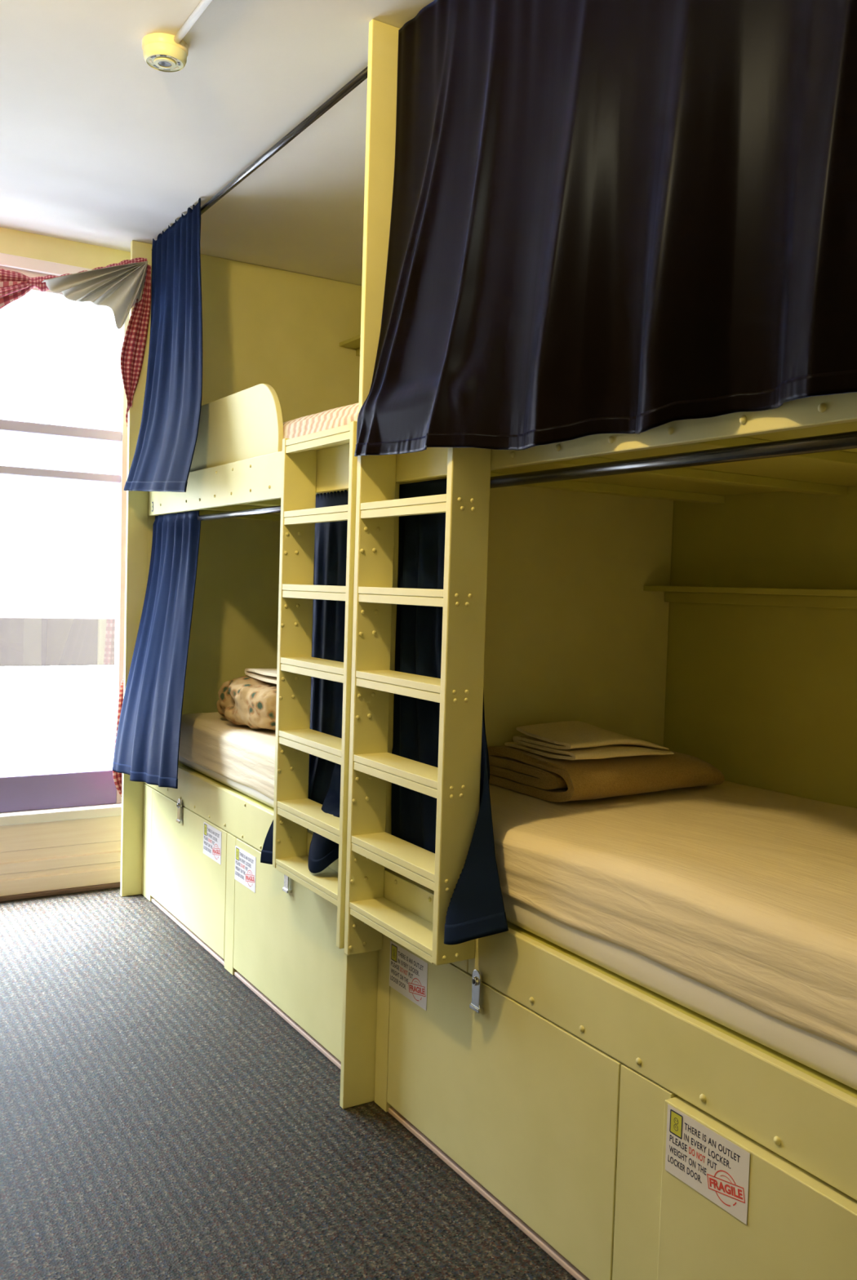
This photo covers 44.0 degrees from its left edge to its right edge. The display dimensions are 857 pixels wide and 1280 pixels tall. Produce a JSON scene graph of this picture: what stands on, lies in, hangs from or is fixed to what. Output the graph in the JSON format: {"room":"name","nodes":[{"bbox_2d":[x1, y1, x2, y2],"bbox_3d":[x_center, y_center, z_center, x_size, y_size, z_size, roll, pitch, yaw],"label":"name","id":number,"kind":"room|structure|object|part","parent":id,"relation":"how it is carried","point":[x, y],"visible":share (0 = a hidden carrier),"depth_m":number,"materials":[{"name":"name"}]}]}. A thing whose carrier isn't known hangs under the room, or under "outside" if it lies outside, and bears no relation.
{"room":"dormitory","nodes":[
{"label":"dormitory","id":0,"kind":"room"},
{"bbox_2d":[0,226,130,269],"bbox_3d":[-1.748,-0.285,4.292,3.012,2.673,0.160,0,3,-32],"label":"wall","id":1,"kind":"structure","parent":0,"point":[12,242],"depth_m":4.27,"materials":[{"name":"beige paint"}]},
{"bbox_2d":[0,882,119,902],"bbox_3d":[-2.148,1.046,4.024,2.050,0.018,0.026,0,3,-32],"label":"trim","id":2,"kind":"structure","parent":1,"relation":"attached to","point":[114,885],"depth_m":4.39,"materials":[{"name":"brown wood"}]},
{"bbox_2d":[0,815,121,896],"bbox_3d":[-2.070,0.896,4.173,1.760,0.306,0.164,0,3,-32],"label":"panelling","id":3,"kind":"object","parent":1,"relation":"attached to","point":[35,857],"visible":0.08,"depth_m":4.41,"materials":[{"name":"beige wood"}]},
{"bbox_2d":[0,252,129,826],"bbox_3d":[-2.032,-0.386,4.076,1.782,2.266,0.138,0,3,-32],"label":"window","id":4,"kind":"structure","parent":1,"relation":"in","point":[30,797],"depth_m":4.42,"materials":[{"name":"white paint"}]},
{"bbox_3d":[-1.975,-1.492,3.974,1.774,0.045,0.022,0,3,-32],"label":"casing","id":5,"kind":"part","parent":4,"relation":"part of","materials":[{"name":"white paint"}]},
{"bbox_3d":[-2.047,0.627,4.147,1.632,0.148,0.060,0,3,-32],"label":"rail","id":6,"kind":"part","parent":4,"relation":"part of","materials":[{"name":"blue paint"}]},
{"bbox_3d":[-2.058,0.723,4.137,1.762,0.044,0.138,0,3,-32],"label":"sill","id":7,"kind":"part","parent":4,"relation":"part of","materials":[{"name":"white paint"}]},
{"bbox_3d":[-2.001,-0.861,4.073,1.632,0.044,0.050,0,3,-32],"label":"sash rail","id":8,"kind":"part","parent":4,"relation":"part of","materials":[{"name":"white paint"}]},
{"bbox_2d":[0,257,151,796],"bbox_3d":[-1.560,-0.441,4.103,1.006,2.204,0.188,0,3,-32],"label":"drape","id":9,"kind":"object","parent":4,"relation":"hanging from","point":[126,284],"visible":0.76,"depth_m":4.19,"materials":[{"name":"red fabric"}]},
{"bbox_2d":[0,0,434,285],"bbox_3d":[-0.347,-1.517,2.014,3.212,0.100,5.396,0,3,-32],"label":"ceiling","id":10,"kind":"structure","parent":0,"point":[101,146],"depth_m":3.16,"materials":[{"name":"white paint"}]},
{"bbox_2d":[142,32,188,71],"bbox_3d":[-0.668,-1.486,2.693,0.114,0.050,0.114,0,3,-32],"label":"smoke detector","id":11,"kind":"object","parent":10,"relation":"attached to","point":[161,52],"visible":0.99,"depth_m":2.66,"materials":[{"name":"beige plastic"}]},
{"bbox_2d":[173,0,212,43],"bbox_3d":[0.225,-1.403,1.265,0.017,0.017,3.302,0,3,-32],"label":"cable conduit","id":12,"kind":"object","parent":10,"relation":"attached to","point":[203,4],"visible":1,"depth_m":2.55,"materials":[{"name":"white paint"}]},
{"bbox_2d":[0,887,576,1279],"bbox_3d":[-0.431,1.241,2.152,3.212,0.080,5.396,0,3,-32],"label":"floor","id":13,"kind":"structure","parent":0,"point":[160,1120],"depth_m":2.49,"materials":[{"name":"grey carpet"}]},
{"bbox_2d":[120,240,361,1069],"bbox_3d":[-0.268,-0.213,3.759,1.044,2.672,2.025,0,3,-32],"label":"bunk bed","id":14,"kind":"object","parent":13,"relation":"on","point":[279,346],"visible":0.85,"depth_m":4.31,"materials":[{"name":"beige paint"}]},
{"bbox_3d":[-1.200,-0.272,4.358,0.084,2.672,0.024,0,3,-32],"label":"post","id":15,"kind":"part","parent":14,"relation":"part of","materials":[{"name":"beige paint"}]},
{"bbox_3d":[-0.903,0.848,3.973,0.018,0.439,0.835,0,3,-32],"label":"locker door","id":16,"kind":"part","parent":14,"relation":"part of","materials":[{"name":"beige paint"}]},
{"bbox_3d":[-0.655,0.889,3.583,0.030,0.466,2.001,0,3,-32],"label":"locker frame","id":17,"kind":"part","parent":14,"relation":"part of","materials":[{"name":"beige paint"}]},
{"bbox_2d":[203,821,221,865],"bbox_3d":[-0.759,0.711,3.719,0.001,0.114,0.178,0,3,-32],"label":"notice","id":18,"kind":"object","parent":14,"relation":"attached to","point":[211,836],"visible":1,"depth_m":3.71,"materials":[{"name":"white paper"}]},
{"bbox_2d":[178,711,275,807],"bbox_3d":[-0.163,0.432,3.681,0.940,0.202,1.692,0,3,-32],"label":"mattress","id":19,"kind":"object","parent":14,"relation":"on","point":[242,757],"visible":0.23,"depth_m":3.67,"materials":[{"name":"white fabric"}]},
{"bbox_2d":[216,675,276,730],"bbox_3d":[-0.531,0.225,3.862,0.410,0.182,0.559,0,3,-32],"label":"quilt","id":20,"kind":"object","parent":19,"relation":"on","point":[246,700],"visible":0.5,"depth_m":3.70,"materials":[{"name":"fabric"}]},
{"bbox_2d":[244,668,276,684],"bbox_3d":[-0.443,0.126,3.788,0.314,0.037,0.372,0,3,-32],"label":"sheet","id":21,"kind":"object","parent":20,"relation":"on","point":[268,675],"visible":0.22,"depth_m":3.76,"materials":[{"name":"beige fabric"}]},
{"bbox_3d":[-0.787,-0.674,3.824,0.018,0.355,1.269,0,3,-32],"label":"guard rail","id":22,"kind":"part","parent":14,"relation":"part of","materials":[{"name":"beige paint"}]},
{"bbox_2d":[197,505,280,520],"bbox_3d":[-0.597,-0.424,3.526,0.021,0.021,1.998,0,3,-32],"label":"curtain rod","id":23,"kind":"object","parent":14,"relation":"attached to","point":[271,509],"visible":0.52,"depth_m":3.56,"materials":[{"name":"silver metal"}]},
{"bbox_2d":[111,511,200,788],"bbox_3d":[-1.009,0.035,4.014,0.196,1.041,0.786,0,3,-32],"label":"privacy curtain","id":24,"kind":"object","parent":23,"relation":"hanging from","point":[147,745],"visible":1,"depth_m":4.01,"materials":[{"name":"blue fabric"}]},
{"bbox_2d":[260,489,348,873],"bbox_3d":[-0.305,0.135,2.934,0.107,1.101,0.576,0,3,-32],"label":"privacy curtain","id":25,"kind":"object","parent":23,"relation":"hanging from","point":[331,537],"visible":0.44,"depth_m":2.97,"materials":[{"name":"blue fabric"}]},
{"bbox_2d":[234,844,256,893],"bbox_3d":[-0.598,0.745,3.458,0.001,0.114,0.178,0,3,-32],"label":"notice","id":26,"kind":"object","parent":14,"relation":"attached to","point":[245,862],"visible":1,"depth_m":3.46,"materials":[{"name":"white paper"}]},
{"bbox_2d":[200,66,368,214],"bbox_3d":[-0.590,-1.522,3.455,0.021,0.021,1.997,0,3,-32],"label":"curtain rod","id":27,"kind":"object","parent":14,"relation":"attached to","point":[362,76],"visible":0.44,"depth_m":3.15,"materials":[{"name":"black"}]},
{"bbox_2d":[124,197,202,492],"bbox_3d":[-0.973,-1.052,3.933,0.132,1.054,0.770,0,3,-32],"label":"privacy curtain","id":28,"kind":"object","parent":27,"relation":"hanging from","point":[162,459],"visible":1,"depth_m":3.91,"materials":[{"name":"blue fabric"}]},
{"bbox_3d":[-0.416,0.903,3.181,0.018,0.439,0.857,0,3,-32],"label":"locker door","id":29,"kind":"part","parent":14,"relation":"part of","materials":[{"name":"beige paint"}]},
{"bbox_2d":[272,421,357,948],"bbox_3d":[-0.274,0.107,2.837,0.100,1.315,0.436,0,3,-32],"label":"ladder","id":30,"kind":"object","parent":14,"relation":"attached to","point":[294,813],"visible":0.55,"depth_m":2.96,"materials":[{"name":"beige paint"}]},
{"bbox_2d":[281,402,359,450],"bbox_3d":[-0.199,-0.602,3.752,0.928,0.208,1.972,0,3,-32],"label":"mattress","id":31,"kind":"object","parent":14,"relation":"on","point":[342,415],"visible":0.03,"depth_m":3.07,"materials":[{"name":"white"}]},
{"bbox_2d":[339,334,360,348],"bbox_3d":[0.168,-1.268,3.942,0.110,0.016,1.998,0,3,-32],"label":"shelf","id":32,"kind":"object","parent":14,"relation":"attached to","point":[354,342],"depth_m":4.73,"materials":[{"name":"yellow paint"}]},
{"bbox_2d":[339,18,856,1279],"bbox_3d":[0.796,-0.093,2.027,1.048,2.672,2.045,0,3,-32],"label":"bunk bed","id":33,"kind":"object","parent":13,"relation":"on","point":[544,1076],"visible":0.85,"depth_m":2.24,"materials":[{"name":"beige paint"}]},
{"bbox_2d":[389,940,427,1010],"bbox_3d":[-0.050,0.810,2.568,0.001,0.114,0.178,0,3,-32],"label":"notice","id":34,"kind":"object","parent":33,"relation":"attached to","point":[408,973],"visible":1,"depth_m":2.56,"materials":[{"name":"white paper"}]},
{"bbox_2d":[344,447,491,965],"bbox_3d":[-0.036,0.152,2.453,0.099,1.284,0.435,0,3,-32],"label":"ladder","id":35,"kind":"object","parent":33,"relation":"attached to","point":[455,784],"visible":0.95,"depth_m":2.38,"materials":[{"name":"beige paint"}]},
{"bbox_3d":[0.129,0.964,2.297,0.018,0.439,0.837,0,3,-32],"label":"locker door","id":36,"kind":"part","parent":33,"relation":"part of","materials":[{"name":"beige paint"}]},
{"bbox_3d":[0.267,-0.153,2.887,1.048,2.672,0.020,0,3,-32],"label":"partition panel","id":37,"kind":"part","parent":33,"relation":"part of","materials":[{"name":"beige paint"}]},
{"bbox_3d":[0.404,1.008,1.863,0.030,0.466,1.998,0,3,-32],"label":"locker frame","id":38,"kind":"part","parent":33,"relation":"part of","materials":[{"name":"beige paint"}]},
{"bbox_2d":[488,780,856,1090],"bbox_3d":[0.820,0.529,2.084,0.940,0.228,1.988,0,3,-32],"label":"mattress","id":39,"kind":"object","parent":33,"relation":"on","point":[735,904],"visible":0.83,"depth_m":1.94,"materials":[{"name":"white fabric"}]},
{"bbox_2d":[487,745,724,802],"bbox_3d":[0.467,0.336,2.802,0.532,0.104,0.379,0,3,-32],"label":"folded blanket","id":40,"kind":"object","parent":39,"relation":"on","point":[534,775],"visible":0.85,"depth_m":2.65,"materials":[{"name":"brown fabric"}]},
{"bbox_2d":[504,720,674,759],"bbox_3d":[0.419,0.255,2.735,0.348,0.071,0.291,0,3,-32],"label":"sheet","id":41,"kind":"object","parent":40,"relation":"on","point":[568,740],"visible":1,"depth_m":2.65,"materials":[{"name":"beige fabric"}]},
{"bbox_2d":[489,431,856,488],"bbox_3d":[0.463,-0.310,1.808,0.025,0.025,1.998,0,3,-32],"label":"curtain rod","id":42,"kind":"object","parent":33,"relation":"attached to","point":[847,440],"visible":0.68,"depth_m":1.81,"materials":[{"name":"black"}]},
{"bbox_2d":[391,478,508,945],"bbox_3d":[0.046,0.128,2.410,0.116,0.999,0.577,1,3,-16],"label":"privacy curtain","id":43,"kind":"object","parent":42,"relation":"hanging from","point":[476,908],"visible":0.42,"depth_m":2.53,"materials":[{"name":"blue fabric"}]},
{"bbox_2d":[665,1103,750,1225],"bbox_3d":[0.449,0.847,1.722,0.001,0.114,0.178,0,3,-32],"label":"notice","id":44,"kind":"object","parent":33,"relation":"attached to","point":[717,1168],"visible":1,"depth_m":1.72,"materials":[{"name":"white paper"}]},
{"bbox_2d":[643,585,856,596],"bbox_3d":[1.195,-0.093,2.274,0.110,0.016,1.995,0,3,-32],"label":"shelf","id":45,"kind":"object","parent":33,"relation":"attached to","point":[648,590],"depth_m":2.83,"materials":[{"name":"yellow paint"}]},
{"bbox_3d":[0.631,1.023,1.464,0.036,0.435,0.847,0,3,-32],"label":"locker door","id":46,"kind":"part","parent":33,"relation":"part of","materials":[{"name":"beige paint"}]},
{"bbox_2d":[663,485,856,808],"bbox_3d":[0.957,-0.131,2.865,0.100,2.673,5.116,0,3,-32],"label":"wall","id":47,"kind":"structure","parent":0,"point":[766,696],"depth_m":2.84,"materials":[{"name":"yellow paint"}]},
{"label":"outside","id":48,"kind":"structure","parent":0,"visible":0},
{"bbox_3d":[-2.466,1.257,4.588,5.200,0.080,0.834,0,3,-32],"label":"floor","id":49,"kind":"structure","parent":48,"visible":0},
{"bbox_2d":[0,616,115,666],"bbox_3d":[-2.582,0.544,4.776,4.800,1.317,0.120,0,3,-32],"label":"balcony railing","id":50,"kind":"object","parent":49,"relation":"on","point":[24,641],"visible":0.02,"depth_m":5.15,"materials":[{"name":"grey"}]},
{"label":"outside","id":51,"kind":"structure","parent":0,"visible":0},
{"bbox_2d":[0,578,115,774],"bbox_3d":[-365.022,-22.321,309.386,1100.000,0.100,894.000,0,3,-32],"label":"ground","id":52,"kind":"structure","parent":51,"point":[52,718],"depth_m":36.26,"materials":[{"name":"grey"}]},
{"bbox_3d":[0.468,-1.403,1.736,0.021,0.021,1.998,0,3,-32],"label":"curtain rod","id":53,"kind":"object","parent":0,"visible":0},
{"bbox_2d":[354,0,856,456],"bbox_3d":[0.385,-0.880,1.722,0.135,1.076,1.987,0,3,-32],"label":"privacy curtain","id":54,"kind":"object","parent":53,"relation":"hanging from","point":[608,216],"visible":1,"depth_m":1.91,"materials":[{"name":"black fabric"}]}
]}

